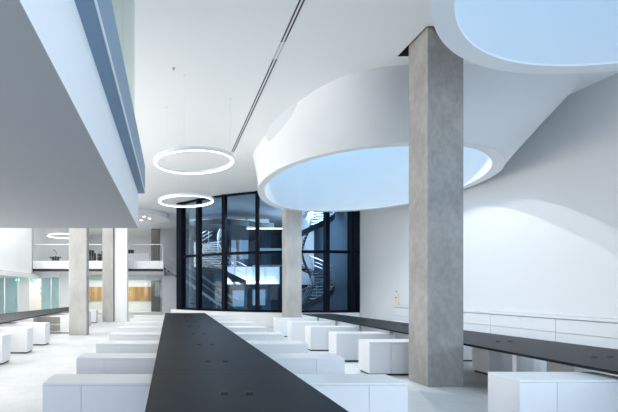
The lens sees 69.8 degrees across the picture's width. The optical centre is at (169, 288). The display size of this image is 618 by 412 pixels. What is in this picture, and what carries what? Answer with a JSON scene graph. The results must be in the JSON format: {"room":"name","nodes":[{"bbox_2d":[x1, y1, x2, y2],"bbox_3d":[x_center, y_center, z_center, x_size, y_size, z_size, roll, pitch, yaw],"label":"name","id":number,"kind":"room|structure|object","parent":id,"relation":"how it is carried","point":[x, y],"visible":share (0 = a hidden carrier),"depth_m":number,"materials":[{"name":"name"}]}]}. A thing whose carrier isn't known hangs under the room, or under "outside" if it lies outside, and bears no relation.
{"room":"open-plan office","nodes":[
{"label":"open-plan office","id":0,"kind":"room"},
{"bbox_2d":[0,228,31,273],"bbox_3d":[-9.200,-2.835,16.125,2.800,3.930,14.250,0,0,0],"label":"wall","id":1,"kind":"structure","parent":0,"point":[15,243],"depth_m":20.94,"materials":[{"name":"white paint"}]},
{"bbox_2d":[0,271,41,278],"bbox_3d":[-7.730,-0.720,16.690,0.260,0.200,15.380,0,0,0],"label":"trim","id":2,"kind":"structure","parent":1,"relation":"attached to","point":[2,273],"depth_m":20.80,"materials":[{"name":"white paint"}]},
{"bbox_2d":[0,261,33,312],"bbox_3d":[-10.700,-1.500,16.250,0.200,6.600,42.500,0,0,0],"label":"wall","id":3,"kind":"structure","parent":0,"point":[32,261],"depth_m":26.39,"materials":[{"name":"white paint"}]},
{"bbox_2d":[0,272,59,311],"bbox_3d":[-8.600,0.405,24.560,4.000,2.790,0.160,0,0,0],"label":"wall","id":4,"kind":"structure","parent":0,"point":[24,284],"depth_m":24.50,"materials":[{"name":"white paint"}]},
{"bbox_2d":[0,278,3,313],"bbox_3d":[-10.200,0.550,24.485,0.660,2.460,0.070,0,0,0],"label":"door","id":5,"kind":"structure","parent":4,"relation":"in","point":[1,279],"depth_m":24.50,"materials":[{"name":"teal glass"}]},
{"bbox_2d":[5,278,17,312],"bbox_3d":[-9.435,0.550,24.485,0.730,2.460,0.070,0,0,0],"label":"door","id":6,"kind":"structure","parent":4,"relation":"in","point":[11,287],"depth_m":24.50,"materials":[{"name":"teal glass"}]},
{"bbox_2d":[41,277,58,309],"bbox_3d":[-7.140,0.415,24.535,1.020,2.730,0.170,0,0,0],"label":"door","id":7,"kind":"structure","parent":4,"relation":"in","point":[45,282],"depth_m":24.50,"materials":[{"name":"teal glass"}]},
{"bbox_2d":[52,277,58,308],"bbox_3d":[-6.850,0.415,24.610,0.440,2.730,0.020,0,0,0],"label":"glass panel","id":8,"kind":"object","parent":7,"relation":"attached to","point":[55,280],"depth_m":24.60,"materials":[{"name":"glass"}]},
{"bbox_2d":[9,277,59,311],"bbox_3d":[-8.600,0.400,27.250,4.000,2.800,0.100,0,0,0],"label":"wall","id":9,"kind":"structure","parent":0,"point":[34,287],"depth_m":27.20,"materials":[{"name":"white paint"}]},
{"bbox_2d":[32,228,68,260],"bbox_3d":[-7.840,-3.200,30.450,0.280,3.200,14.100,0,0,0],"label":"wall","id":10,"kind":"structure","parent":0,"point":[39,235],"depth_m":26.11,"materials":[{"name":"grey"}]},
{"bbox_2d":[60,272,68,307],"bbox_3d":[-6.060,0.400,24.750,1.120,2.800,0.100,0,0,0],"label":"panel","id":11,"kind":"object","parent":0,"point":[64,276],"visible":0.29,"depth_m":24.70,"materials":[{"name":"white paint"}]},
{"bbox_2d":[0,0,145,227],"bbox_3d":[-3.720,-1.654,1.210,6.560,1.132,12.420,0,0,0],"label":"balcony","id":12,"kind":"object","parent":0,"point":[71,155],"visible":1,"depth_m":3.17,"materials":[{"name":"white paint"}]},
{"bbox_2d":[112,0,133,108],"bbox_3d":[-0.470,-3.510,3.325,0.012,2.580,4.250,0,0,0],"label":"glass screen","id":13,"kind":"object","parent":12,"relation":"on","point":[123,9],"visible":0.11,"depth_m":4.62,"materials":[{"name":"clear glass"}]},
{"bbox_2d":[33,261,165,275],"bbox_3d":[-4.100,-1.300,30.445,7.400,0.600,14.110,0,0,0],"label":"floor","id":14,"kind":"structure","parent":0,"point":[95,267],"depth_m":23.40,"materials":[{"name":"white paint"}]},
{"bbox_2d":[89,250,95,260],"bbox_3d":[-4.822,-2.000,25.210,0.580,0.800,0.620,0,0,-14],"label":"armchair","id":15,"kind":"object","parent":14,"relation":"on","point":[92,255],"visible":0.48,"depth_m":25.16,"materials":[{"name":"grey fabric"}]},
{"bbox_2d":[35,244,162,260],"bbox_3d":[-4.047,-2.080,23.460,7.314,0.960,0.060,0,0,0],"label":"balcony railing","id":16,"kind":"object","parent":14,"relation":"on","point":[35,244],"visible":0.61,"depth_m":23.44,"materials":[{"name":"grey metal"}]},
{"bbox_2d":[97,251,101,260],"bbox_3d":[-4.118,-2.000,25.510,0.580,0.800,0.620,0,0,11],"label":"armchair","id":17,"kind":"object","parent":14,"relation":"on","point":[99,256],"visible":0.3,"depth_m":25.27,"materials":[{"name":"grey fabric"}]},
{"bbox_2d":[128,253,149,260],"bbox_3d":[-2.000,-1.880,25.300,1.500,0.560,0.500,0,0,0],"label":"storage cabinet","id":18,"kind":"object","parent":14,"relation":"on","point":[131,256],"visible":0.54,"depth_m":25.10,"materials":[{"name":"white laminate"}]},
{"bbox_2d":[89,280,161,310],"bbox_3d":[-3.475,0.400,34.050,8.050,2.800,0.100,0,0,0],"label":"wall","id":19,"kind":"structure","parent":0,"point":[132,305],"depth_m":34.00,"materials":[{"name":"white paint"}]},
{"bbox_2d":[89,287,101,300],"bbox_3d":[-6.132,0.412,33.948,0.988,1.070,0.074,0,0,0],"label":"wall panel","id":20,"kind":"object","parent":19,"relation":"attached to","point":[95,293],"depth_m":33.92,"materials":[{"name":"beige wood"}]},
{"bbox_2d":[128,287,150,300],"bbox_3d":[-2.510,0.412,33.948,1.811,1.070,0.074,0,0,0],"label":"wall panel","id":21,"kind":"object","parent":19,"relation":"attached to","point":[135,293],"depth_m":33.92,"materials":[{"name":"beige wood"}]},
{"bbox_2d":[89,236,175,275],"bbox_3d":[0.200,-1.500,37.600,21.600,6.600,0.200,0,0,0],"label":"wall","id":22,"kind":"structure","parent":0,"point":[169,242],"depth_m":37.50,"materials":[{"name":"white paint"}]},
{"bbox_2d":[163,276,175,314],"bbox_3d":[0.050,0.450,28.275,1.100,2.700,0.150,0,0,0],"label":"wall","id":23,"kind":"structure","parent":0,"point":[169,282],"depth_m":28.20,"materials":[{"name":"white paint"}]},
{"bbox_2d":[192,219,273,239],"bbox_3d":[3.800,-4.085,29.000,5.800,0.330,8.000,0,0,0],"label":"slab","id":24,"kind":"object","parent":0,"point":[236,229],"visible":0.66,"depth_m":27.15,"materials":[{"name":"blue"}]},
{"bbox_2d":[194,219,268,222],"bbox_3d":[3.965,-4.510,27.630,5.330,0.380,0.060,0,0,0],"label":"window","id":25,"kind":"structure","parent":24,"relation":"on","point":[261,220],"depth_m":27.60,"materials":[{"name":"glass"}]},
{"bbox_2d":[247,228,281,228],"bbox_3d":[6.550,-3.850,26.250,3.300,0.060,0.100,0,0,0],"label":"strip light","id":26,"kind":"object","parent":24,"relation":"attached to","point":[247,228],"visible":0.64,"depth_m":26.20,"materials":[{"name":"white plastic"}]},
{"bbox_2d":[192,229,281,309],"bbox_3d":[5.550,-1.500,33.100,9.300,6.600,0.200,0,0,0],"label":"wall","id":27,"kind":"structure","parent":0,"point":[265,238],"depth_m":33.00,"materials":[{"name":"blue"}]},
{"bbox_2d":[231,240,235,266],"bbox_3d":[5.100,-2.550,32.905,0.400,2.700,0.050,0,0,0],"label":"window","id":28,"kind":"structure","parent":27,"relation":"in","point":[233,242],"depth_m":32.88,"materials":[{"name":"blue glass"}]},
{"bbox_2d":[233,290,243,306],"bbox_3d":[5.450,0.750,32.905,0.900,1.300,0.050,0,0,0],"label":"window","id":29,"kind":"structure","parent":27,"relation":"in","point":[238,295],"depth_m":32.88,"materials":[{"name":"blue glass"}]},
{"bbox_2d":[202,233,281,309],"bbox_3d":[5.800,-1.400,32.965,6.800,6.200,0.070,0,0,0],"label":"trim","id":30,"kind":"structure","parent":27,"relation":"attached to","point":[276,238],"depth_m":32.93,"materials":[{"name":"blue"}]},
{"bbox_2d":[239,240,247,258],"bbox_3d":[5.900,-3.150,32.905,0.700,1.500,0.050,0,0,0],"label":"window","id":31,"kind":"structure","parent":27,"relation":"in","point":[243,244],"depth_m":32.88,"materials":[{"name":"blue glass"}]},
{"bbox_2d":[253,290,264,304],"bbox_3d":[7.100,0.675,32.905,1.000,1.250,0.050,0,0,0],"label":"window","id":32,"kind":"structure","parent":27,"relation":"in","point":[262,292],"depth_m":32.88,"materials":[{"name":"blue glass"}]},
{"bbox_2d":[260,248,281,250],"bbox_3d":[7.900,-3.100,32.905,2.000,0.300,0.050,0,0,0],"label":"window","id":33,"kind":"structure","parent":27,"relation":"in","point":[261,249],"depth_m":32.88,"materials":[{"name":"blue glass"}]},
{"bbox_2d":[0,311,487,411],"bbox_3d":[0.700,1.900,16.250,23.000,0.200,42.900,0,0,0],"label":"floor","id":34,"kind":"structure","parent":0,"point":[22,378],"depth_m":8.38,"materials":[{"name":"concrete"}]},
{"bbox_2d":[0,333,9,364],"bbox_3d":[-4.745,1.450,10.000,1.550,0.700,0.500,0,0,0],"label":"storage cabinet","id":35,"kind":"object","parent":34,"relation":"on","point":[4,337],"visible":1,"depth_m":9.94,"materials":[{"name":"grey"}]},
{"bbox_2d":[0,327,32,353],"bbox_3d":[-4.745,1.450,11.700,1.550,0.700,0.500,0,0,0],"label":"storage cabinet","id":36,"kind":"object","parent":34,"relation":"on","point":[21,338],"visible":0.88,"depth_m":11.45,"materials":[{"name":"white laminate"}]},
{"bbox_2d":[0,322,49,344],"bbox_3d":[-4.745,1.450,13.350,1.550,0.700,0.500,0,0,0],"label":"storage cabinet","id":37,"kind":"object","parent":34,"relation":"on","point":[41,330],"visible":0.6,"depth_m":13.10,"materials":[{"name":"white laminate"}]},
{"bbox_2d":[0,307,68,323],"bbox_3d":[-5.871,1.393,15.700,2.158,0.814,15.397,0,0,0],"label":"table","id":38,"kind":"object","parent":34,"relation":"on","point":[15,316],"visible":0.84,"depth_m":16.16,"materials":[{"name":"grey"}]},
{"bbox_2d":[33,315,68,332],"bbox_3d":[-4.765,1.450,16.900,1.550,0.700,0.500,0,0,0],"label":"storage cabinet","id":39,"kind":"object","parent":34,"relation":"on","point":[58,323],"visible":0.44,"depth_m":17.02,"materials":[{"name":"grey"}]},
{"bbox_2d":[49,313,68,314],"bbox_3d":[-4.745,1.450,18.450,1.550,0.700,0.500,0,0,0],"label":"storage cabinet","id":40,"kind":"object","parent":34,"relation":"on","point":[54,313],"visible":0.09,"depth_m":18.22,"materials":[{"name":"white laminate"}]},
{"bbox_2d":[59,311,90,325],"bbox_3d":[-4.705,1.450,20.250,1.550,0.700,0.500,0,0,0],"label":"storage cabinet","id":41,"kind":"object","parent":34,"relation":"on","point":[64,311],"visible":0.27,"depth_m":20.11,"materials":[{"name":"white laminate"}]},
{"bbox_2d":[69,228,88,334],"bbox_3d":[-3.585,-1.500,16.250,0.690,6.600,0.500,0,0,0],"label":"column","id":42,"kind":"structure","parent":34,"relation":"on","point":[78,237],"depth_m":16.00,"materials":[{"name":"concrete"}]},
{"bbox_2d":[89,309,97,322],"bbox_3d":[-4.665,1.450,21.950,1.550,0.700,0.500,0,0,0],"label":"storage cabinet","id":43,"kind":"object","parent":34,"relation":"on","point":[94,312],"visible":0.33,"depth_m":21.70,"materials":[{"name":"white laminate"}]},
{"bbox_2d":[43,374,152,411],"bbox_3d":[-0.630,1.450,5.070,1.720,0.700,0.500,0,0,0],"label":"storage cabinet","id":44,"kind":"object","parent":34,"relation":"on","point":[61,392],"visible":0.71,"depth_m":4.82,"materials":[{"name":"grey"}]},
{"bbox_2d":[102,228,113,321],"bbox_3d":[-3.410,-1.500,22.900,0.600,6.600,0.600,0,0,0],"label":"column","id":45,"kind":"structure","parent":34,"relation":"on","point":[107,233],"depth_m":22.60,"materials":[{"name":"concrete"}]},
{"bbox_2d":[76,353,156,373],"bbox_3d":[-0.630,1.450,6.805,1.720,0.700,0.500,0,0,0],"label":"storage cabinet","id":46,"kind":"object","parent":34,"relation":"on","point":[86,363],"visible":0.3,"depth_m":6.56,"materials":[{"name":"white laminate"}]},
{"bbox_2d":[114,228,127,321],"bbox_3d":[-2.705,-1.500,22.975,0.710,6.600,0.550,0,0,0],"label":"column","id":47,"kind":"structure","parent":34,"relation":"on","point":[120,234],"depth_m":22.70,"materials":[{"name":"white paint"}]},
{"bbox_2d":[89,275,162,312],"bbox_3d":[-3.375,0.400,30.310,5.650,2.800,0.080,0,0,0],"label":"glass wall","id":48,"kind":"structure","parent":34,"relation":"on","point":[91,277],"depth_m":30.30,"materials":[{"name":"clear glass"}]},
{"bbox_2d":[96,341,158,352],"bbox_3d":[-0.630,1.450,8.540,1.720,0.700,0.500,0,0,0],"label":"storage cabinet","id":49,"kind":"object","parent":34,"relation":"on","point":[101,346],"visible":0.29,"depth_m":8.29,"materials":[{"name":"white laminate"}]},
{"bbox_2d":[109,332,160,340],"bbox_3d":[-0.630,1.450,10.275,1.720,0.700,0.500,0,0,0],"label":"storage cabinet","id":50,"kind":"object","parent":34,"relation":"on","point":[113,336],"visible":0.29,"depth_m":10.03,"materials":[{"name":"white laminate"}]},
{"bbox_2d":[118,326,161,331],"bbox_3d":[-0.630,1.450,12.010,1.720,0.700,0.500,0,0,0],"label":"storage cabinet","id":51,"kind":"object","parent":34,"relation":"on","point":[120,328],"visible":0.29,"depth_m":11.77,"materials":[{"name":"white laminate"}]},
{"bbox_2d":[125,321,162,325],"bbox_3d":[-0.630,1.450,13.745,1.720,0.700,0.500,0,0,0],"label":"storage cabinet","id":52,"kind":"object","parent":34,"relation":"on","point":[127,323],"visible":0.29,"depth_m":13.49,"materials":[{"name":"white laminate"}]},
{"bbox_2d":[130,318,163,320],"bbox_3d":[-0.630,1.450,15.480,1.720,0.700,0.500,0,0,0],"label":"storage cabinet","id":53,"kind":"object","parent":34,"relation":"on","point":[131,319],"visible":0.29,"depth_m":15.25,"materials":[{"name":"white laminate"}]},
{"bbox_2d":[134,315,164,317],"bbox_3d":[-0.630,1.450,17.215,1.720,0.700,0.500,0,0,0],"label":"storage cabinet","id":54,"kind":"object","parent":34,"relation":"on","point":[135,316],"visible":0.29,"depth_m":16.97,"materials":[{"name":"white laminate"}]},
{"bbox_2d":[151,229,159,311],"bbox_3d":[-1.150,-1.500,33.150,0.700,6.600,0.700,0,0,0],"label":"column","id":55,"kind":"structure","parent":34,"relation":"on","point":[155,233],"depth_m":32.80,"materials":[{"name":"grey concrete"}]},
{"bbox_2d":[164,248,238,308],"bbox_3d":[1.980,-0.356,26.750,4.779,4.513,1.200,0,0,0],"label":"staircase","id":56,"kind":"structure","parent":34,"relation":"on","point":[166,267],"depth_m":26.19,"materials":[{"name":"grey metal"}]},
{"bbox_2d":[209,315,237,317],"bbox_3d":[1.920,1.450,17.215,1.720,0.700,0.500,0,0,0],"label":"storage cabinet","id":57,"kind":"object","parent":34,"relation":"on","point":[212,316],"visible":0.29,"depth_m":16.97,"materials":[{"name":"white laminate"}]},
{"bbox_2d":[213,318,244,320],"bbox_3d":[1.920,1.450,15.480,1.720,0.700,0.500,0,0,0],"label":"storage cabinet","id":58,"kind":"object","parent":34,"relation":"on","point":[216,319],"visible":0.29,"depth_m":15.25,"materials":[{"name":"white laminate"}]},
{"bbox_2d":[217,321,254,325],"bbox_3d":[1.920,1.450,13.745,1.720,0.700,0.500,0,0,0],"label":"storage cabinet","id":59,"kind":"object","parent":34,"relation":"on","point":[224,323],"visible":0.29,"depth_m":13.49,"materials":[{"name":"white laminate"}]},
{"bbox_2d":[225,326,266,331],"bbox_3d":[1.920,1.450,12.010,1.720,0.700,0.500,0,0,0],"label":"storage cabinet","id":60,"kind":"object","parent":34,"relation":"on","point":[231,328],"visible":0.29,"depth_m":11.77,"materials":[{"name":"white laminate"}]},
{"bbox_2d":[145,313,348,411],"bbox_3d":[0.627,1.393,9.800,1.665,0.814,14.797,0,0,0],"label":"table","id":61,"kind":"object","parent":34,"relation":"on","point":[201,365],"visible":1,"depth_m":4.66,"materials":[{"name":"black laminate"}]},
{"bbox_2d":[233,332,283,340],"bbox_3d":[1.920,1.450,10.275,1.720,0.700,0.500,0,0,0],"label":"storage cabinet","id":62,"kind":"object","parent":34,"relation":"on","point":[247,336],"visible":0.29,"depth_m":10.03,"materials":[{"name":"white laminate"}]},
{"bbox_2d":[247,341,307,352],"bbox_3d":[1.920,1.450,8.540,1.720,0.700,0.500,0,0,0],"label":"storage cabinet","id":63,"kind":"object","parent":34,"relation":"on","point":[263,346],"visible":0.29,"depth_m":8.29,"materials":[{"name":"white laminate"}]},
{"bbox_2d":[282,209,301,317],"bbox_3d":[5.200,-1.500,17.600,0.660,6.600,0.600,0,0,0],"label":"column","id":64,"kind":"structure","parent":34,"relation":"on","point":[291,219],"depth_m":17.30,"materials":[{"name":"concrete"}]},
{"bbox_2d":[273,318,313,336],"bbox_3d":[4.691,1.450,15.650,1.400,0.700,0.500,0,0,0],"label":"storage cabinet","id":65,"kind":"object","parent":34,"relation":"on","point":[279,324],"visible":0.47,"depth_m":15.40,"materials":[{"name":"white laminate"}]},
{"bbox_2d":[264,353,344,373],"bbox_3d":[1.920,1.450,6.805,1.720,0.700,0.500,0,0,0],"label":"storage cabinet","id":66,"kind":"object","parent":34,"relation":"on","point":[296,363],"visible":0.29,"depth_m":6.56,"materials":[{"name":"white laminate"}]},
{"bbox_2d":[287,321,333,341],"bbox_3d":[4.730,1.450,13.900,1.400,0.700,0.500,0,0,0],"label":"storage cabinet","id":67,"kind":"object","parent":34,"relation":"on","point":[295,329],"visible":0.51,"depth_m":13.65,"materials":[{"name":"white laminate"}]},
{"bbox_2d":[302,269,334,309],"bbox_3d":[8.326,0.345,24.245,3.012,3.190,1.550,0,0,0],"label":"spiral staircase","id":68,"kind":"structure","parent":34,"relation":"on","point":[316,300],"depth_m":23.66,"materials":[{"name":"white"}]},
{"bbox_2d":[305,326,358,350],"bbox_3d":[4.768,1.450,12.150,1.400,0.700,0.500,0,0,0],"label":"storage cabinet","id":69,"kind":"object","parent":34,"relation":"on","point":[317,337],"visible":0.69,"depth_m":11.90,"materials":[{"name":"white laminate"}]},
{"bbox_2d":[295,374,407,411],"bbox_3d":[1.920,1.450,5.070,1.720,0.700,0.500,0,0,0],"label":"storage cabinet","id":70,"kind":"object","parent":34,"relation":"on","point":[352,392],"visible":0.63,"depth_m":4.82,"materials":[{"name":"grey"}]},
{"bbox_2d":[329,332,392,361],"bbox_3d":[4.806,1.450,10.410,1.400,0.700,0.500,0,0,0],"label":"storage cabinet","id":71,"kind":"object","parent":34,"relation":"on","point":[345,345],"visible":0.6,"depth_m":10.16,"materials":[{"name":"white laminate"}]},
{"bbox_2d":[359,339,408,374],"bbox_3d":[4.842,1.450,8.800,1.400,0.700,0.500,0,0,0],"label":"storage cabinet","id":72,"kind":"object","parent":34,"relation":"on","point":[376,356],"visible":0.64,"depth_m":8.55,"materials":[{"name":"white laminate"}]},
{"bbox_2d":[362,321,405,331],"bbox_3d":[7.180,1.450,13.950,1.340,0.700,0.500,0,0,0],"label":"storage cabinet","id":73,"kind":"object","parent":34,"relation":"on","point":[364,328],"visible":0.16,"depth_m":13.70,"materials":[{"name":"white laminate"}]},
{"bbox_2d":[386,331,408,338],"bbox_3d":[7.210,1.450,12.200,1.340,0.700,0.500,0,0,0],"label":"storage cabinet","id":74,"kind":"object","parent":34,"relation":"on","point":[396,335],"visible":0.03,"depth_m":11.95,"materials":[{"name":"white laminate"}]},
{"bbox_2d":[393,307,408,322],"bbox_3d":[9.272,1.270,16.137,0.362,1.060,1.299,0,0,-4],"label":"base cabinet","id":75,"kind":"object","parent":34,"relation":"on","point":[399,314],"visible":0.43,"depth_m":16.19,"materials":[{"name":"grey"}]},
{"bbox_2d":[409,26,462,386],"bbox_3d":[5.066,-1.725,7.875,0.661,7.050,0.610,0,0,0],"label":"column","id":76,"kind":"structure","parent":34,"relation":"on","point":[435,72],"depth_m":7.57,"materials":[{"name":"concrete"}]},
{"bbox_2d":[302,313,617,374],"bbox_3d":[6.604,1.393,9.750,2.368,0.814,14.297,0,0,0],"label":"table","id":77,"kind":"object","parent":34,"relation":"on","point":[601,359],"visible":0.7,"depth_m":7.04,"materials":[{"name":"black laminate"}]},
{"bbox_2d":[463,331,475,360],"bbox_3d":[7.240,1.450,10.450,1.340,0.700,0.500,0,0,0],"label":"storage cabinet","id":78,"kind":"object","parent":34,"relation":"on","point":[467,350],"visible":0.09,"depth_m":10.20,"materials":[{"name":"white laminate"}]},
{"bbox_2d":[463,312,490,332],"bbox_3d":[9.489,1.270,13.037,0.362,1.060,1.901,0,0,-4],"label":"base cabinet","id":79,"kind":"object","parent":34,"relation":"on","point":[478,322],"visible":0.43,"depth_m":12.57,"materials":[{"name":"grey"}]},
{"bbox_2d":[472,347,546,374],"bbox_3d":[7.270,1.450,8.750,1.340,0.700,0.500,0,0,0],"label":"storage cabinet","id":80,"kind":"object","parent":34,"relation":"on","point":[484,361],"visible":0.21,"depth_m":8.50,"materials":[{"name":"white laminate"}]},
{"bbox_2d":[490,314,555,341],"bbox_3d":[9.622,1.270,11.137,0.362,1.060,1.901,0,0,-4],"label":"base cabinet","id":81,"kind":"object","parent":34,"relation":"on","point":[540,328],"visible":0.56,"depth_m":11.00,"materials":[{"name":"grey"}]},
{"bbox_2d":[488,372,617,411],"bbox_3d":[4.921,1.450,5.220,1.400,0.700,0.500,0,0,0],"label":"storage cabinet","id":82,"kind":"object","parent":34,"relation":"on","point":[507,391],"visible":1,"depth_m":4.97,"materials":[{"name":"grey"}]},
{"bbox_2d":[547,361,617,376],"bbox_3d":[7.300,1.450,7.000,1.340,0.700,0.500,0,0,0],"label":"storage cabinet","id":83,"kind":"object","parent":34,"relation":"on","point":[551,367],"visible":0.03,"depth_m":6.91,"materials":[{"name":"grey"}]},
{"bbox_2d":[556,319,617,348],"bbox_3d":[9.755,1.270,9.237,0.362,1.060,1.901,0,0,-4],"label":"base cabinet","id":84,"kind":"object","parent":34,"relation":"on","point":[581,332],"visible":0.62,"depth_m":9.43,"materials":[{"name":"grey"}]},
{"bbox_3d":[10.021,1.270,5.437,0.362,1.060,1.901,0,0,-4],"label":"upper cabinet","id":85,"kind":"object","parent":34,"relation":"on","visible":0},
{"bbox_2d":[392,305,617,322],"bbox_3d":[9.660,0.692,10.638,0.357,0.070,12.330,0,0,-4],"label":"countertop","id":86,"kind":"structure","parent":85,"relation":"on","point":[614,320],"depth_m":10.58,"materials":[{"name":"white paint"}]},
{"bbox_2d":[176,191,359,312],"bbox_3d":[4.710,-1.830,20.925,9.618,5.940,1.828,0,0,18],"label":"window frame","id":87,"kind":"structure","parent":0,"point":[184,216],"depth_m":20.83,"materials":[{"name":"black metal"}]},
{"bbox_2d":[171,309,359,325],"bbox_3d":[4.433,1.480,21.092,9.964,0.640,1.954,0,0,21],"label":"trim","id":88,"kind":"structure","parent":87,"relation":"attached to","point":[260,319],"depth_m":20.05,"materials":[{"name":"white paint"}]},
{"bbox_2d":[172,309,358,312],"bbox_3d":[4.432,1.150,21.088,10.011,0.020,2.026,0,0,21],"label":"trim","id":89,"kind":"structure","parent":87,"relation":"attached to","point":[172,309],"depth_m":20.32,"materials":[{"name":"white paint"}]},
{"bbox_2d":[213,284,322,288],"bbox_3d":[6.525,-0.155,25.650,7.250,0.250,4.700,0,0,0],"label":"landing","id":90,"kind":"object","parent":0,"point":[218,286],"visible":0.69,"depth_m":24.09,"materials":[{"name":"grey"}]},
{"bbox_2d":[202,228,245,283],"bbox_3d":[2.840,-2.155,25.600,1.971,4.030,3.955,0,0,-24],"label":"spiral staircase","id":91,"kind":"structure","parent":90,"relation":"on","point":[234,279],"depth_m":25.04,"materials":[{"name":"white metal"}]},
{"bbox_2d":[227,267,278,283],"bbox_3d":[5.500,-0.890,27.875,3.800,1.220,0.150,0,0,0],"label":"wall","id":92,"kind":"structure","parent":90,"relation":"on","point":[266,273],"depth_m":27.80,"materials":[{"name":"white paint"}]},
{"bbox_2d":[237,281,276,282],"bbox_3d":[5.700,-0.470,27.740,3.000,0.140,0.080,0,0,0],"label":"strip light","id":93,"kind":"object","parent":92,"relation":"attached to","point":[246,281],"visible":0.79,"depth_m":27.70,"materials":[{"name":"white plastic"}]},
{"bbox_2d":[253,265,281,283],"bbox_3d":[5.859,-0.819,23.412,2.287,1.078,0.153,0,0,7],"label":"glass balustrade","id":94,"kind":"object","parent":90,"relation":"on","point":[253,265],"visible":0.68,"depth_m":23.30,"materials":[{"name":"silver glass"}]},
{"bbox_2d":[281,212,334,285],"bbox_3d":[8.350,-2.915,25.000,3.060,5.550,3.060,0,0,0],"label":"spiral staircase","id":95,"kind":"structure","parent":90,"relation":"on","point":[313,226],"depth_m":24.83,"materials":[{"name":"white"}]},
{"bbox_2d":[302,218,313,284],"bbox_3d":[8.825,-2.540,28.000,1.850,4.520,0.200,0,0,0],"label":"wall","id":96,"kind":"structure","parent":0,"point":[309,244],"depth_m":27.90,"materials":[{"name":"white paint"}]},
{"bbox_2d":[302,211,346,309],"bbox_3d":[10.300,-1.500,26.800,0.200,6.600,12.800,0,0,0],"label":"wall","id":97,"kind":"structure","parent":0,"point":[338,226],"depth_m":25.39,"materials":[{"name":"blue"}]},
{"bbox_2d":[89,0,617,235],"bbox_3d":[0.700,-4.800,16.250,23.000,0.001,42.900,0,0,0],"label":"ceiling","id":98,"kind":"structure","parent":0,"point":[225,50],"depth_m":8.97,"materials":[{"name":"white paint"}]},
{"bbox_2d":[47,233,68,238],"bbox_3d":[-6.250,-3.955,24.400,2.000,1.690,2.000,0,0,0],"label":"pendant","id":99,"kind":"object","parent":98,"relation":"hanging from","point":[49,234],"visible":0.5,"depth_m":23.87,"materials":[{"name":"white metal"}]},
{"bbox_2d":[138,209,167,224],"bbox_3d":[-2.200,-4.644,26.800,4.200,0.312,4.200,0,0,0],"label":"ceiling disc","id":100,"kind":"object","parent":98,"relation":"attached to","point":[145,217],"visible":0.49,"depth_m":25.93,"materials":[{"name":"white paint"}]},
{"bbox_2d":[158,145,213,207],"bbox_3d":[0.571,-3.955,14.730,2.000,1.690,2.000,0,0,0],"label":"pendant","id":101,"kind":"object","parent":98,"relation":"hanging from","point":[180,194],"visible":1,"depth_m":14.31,"materials":[{"name":"white metal"}]},
{"bbox_2d":[159,196,212,206],"bbox_3d":[0.571,-3.115,14.730,1.954,0.011,1.954,0,0,0],"label":"diffuser","id":102,"kind":"object","parent":101,"relation":"attached to","point":[163,197],"depth_m":15.18,"materials":[{"name":"white plastic"}]},
{"bbox_2d":[153,75,234,173],"bbox_3d":[0.588,-3.955,10.190,2.000,1.690,2.000,0,0,0],"label":"pendant","id":103,"kind":"object","parent":98,"relation":"hanging from","point":[230,155],"visible":1,"depth_m":9.89,"materials":[{"name":"white metal"}]},
{"bbox_2d":[154,150,233,173],"bbox_3d":[0.588,-3.115,10.190,1.954,0.011,1.954,0,0,0],"label":"diffuser","id":104,"kind":"object","parent":103,"relation":"attached to","point":[167,152],"depth_m":10.37,"materials":[{"name":"white plastic"}]},
{"bbox_2d":[231,0,305,151],"bbox_3d":[2.192,-4.797,7.725,0.125,0.006,13.450,0,0,0],"label":"ceiling vent","id":105,"kind":"object","parent":98,"relation":"in","point":[300,3],"visible":0.97,"depth_m":8.72,"materials":[{"name":"black plastic"}]},
{"bbox_2d":[398,45,408,55],"bbox_3d":[5.075,-5.050,8.010,0.770,0.500,0.980,0,0,0],"label":"trim","id":106,"kind":"structure","parent":98,"relation":"attached to","point":[405,52],"depth_m":8.50,"materials":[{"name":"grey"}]},
{"bbox_2d":[253,64,581,211],"bbox_3d":[6.226,-4.850,13.002,6.989,3.300,8.404,0,0,0],"label":"skylight","id":107,"kind":"object","parent":98,"relation":"attached to","point":[343,146],"visible":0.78,"depth_m":9.74,"materials":[{"name":"white paint"}]},
{"bbox_2d":[431,0,617,73],"bbox_3d":[5.650,-4.850,2.940,6.438,3.300,6.438,0,0,0],"label":"skylight","id":108,"kind":"object","parent":98,"relation":"attached to","point":[516,36],"visible":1,"depth_m":5.87,"materials":[{"name":"white paint"}]},
{"bbox_2d":[360,73,617,320],"bbox_3d":[10.197,-1.500,7.700,0.299,6.600,25.483,0,0,-4],"label":"wall","id":109,"kind":"structure","parent":0,"point":[540,234],"depth_m":10.92,"materials":[{"name":"white paint"}]},
{"bbox_2d":[394,291,398,304],"bbox_3d":[9.368,0.380,17.048,0.050,0.600,0.280,0,0,-4],"label":"wall panel","id":110,"kind":"object","parent":109,"relation":"attached to","point":[396,296],"visible":0.92,"depth_m":17.02,"materials":[{"name":"beige plastic"}]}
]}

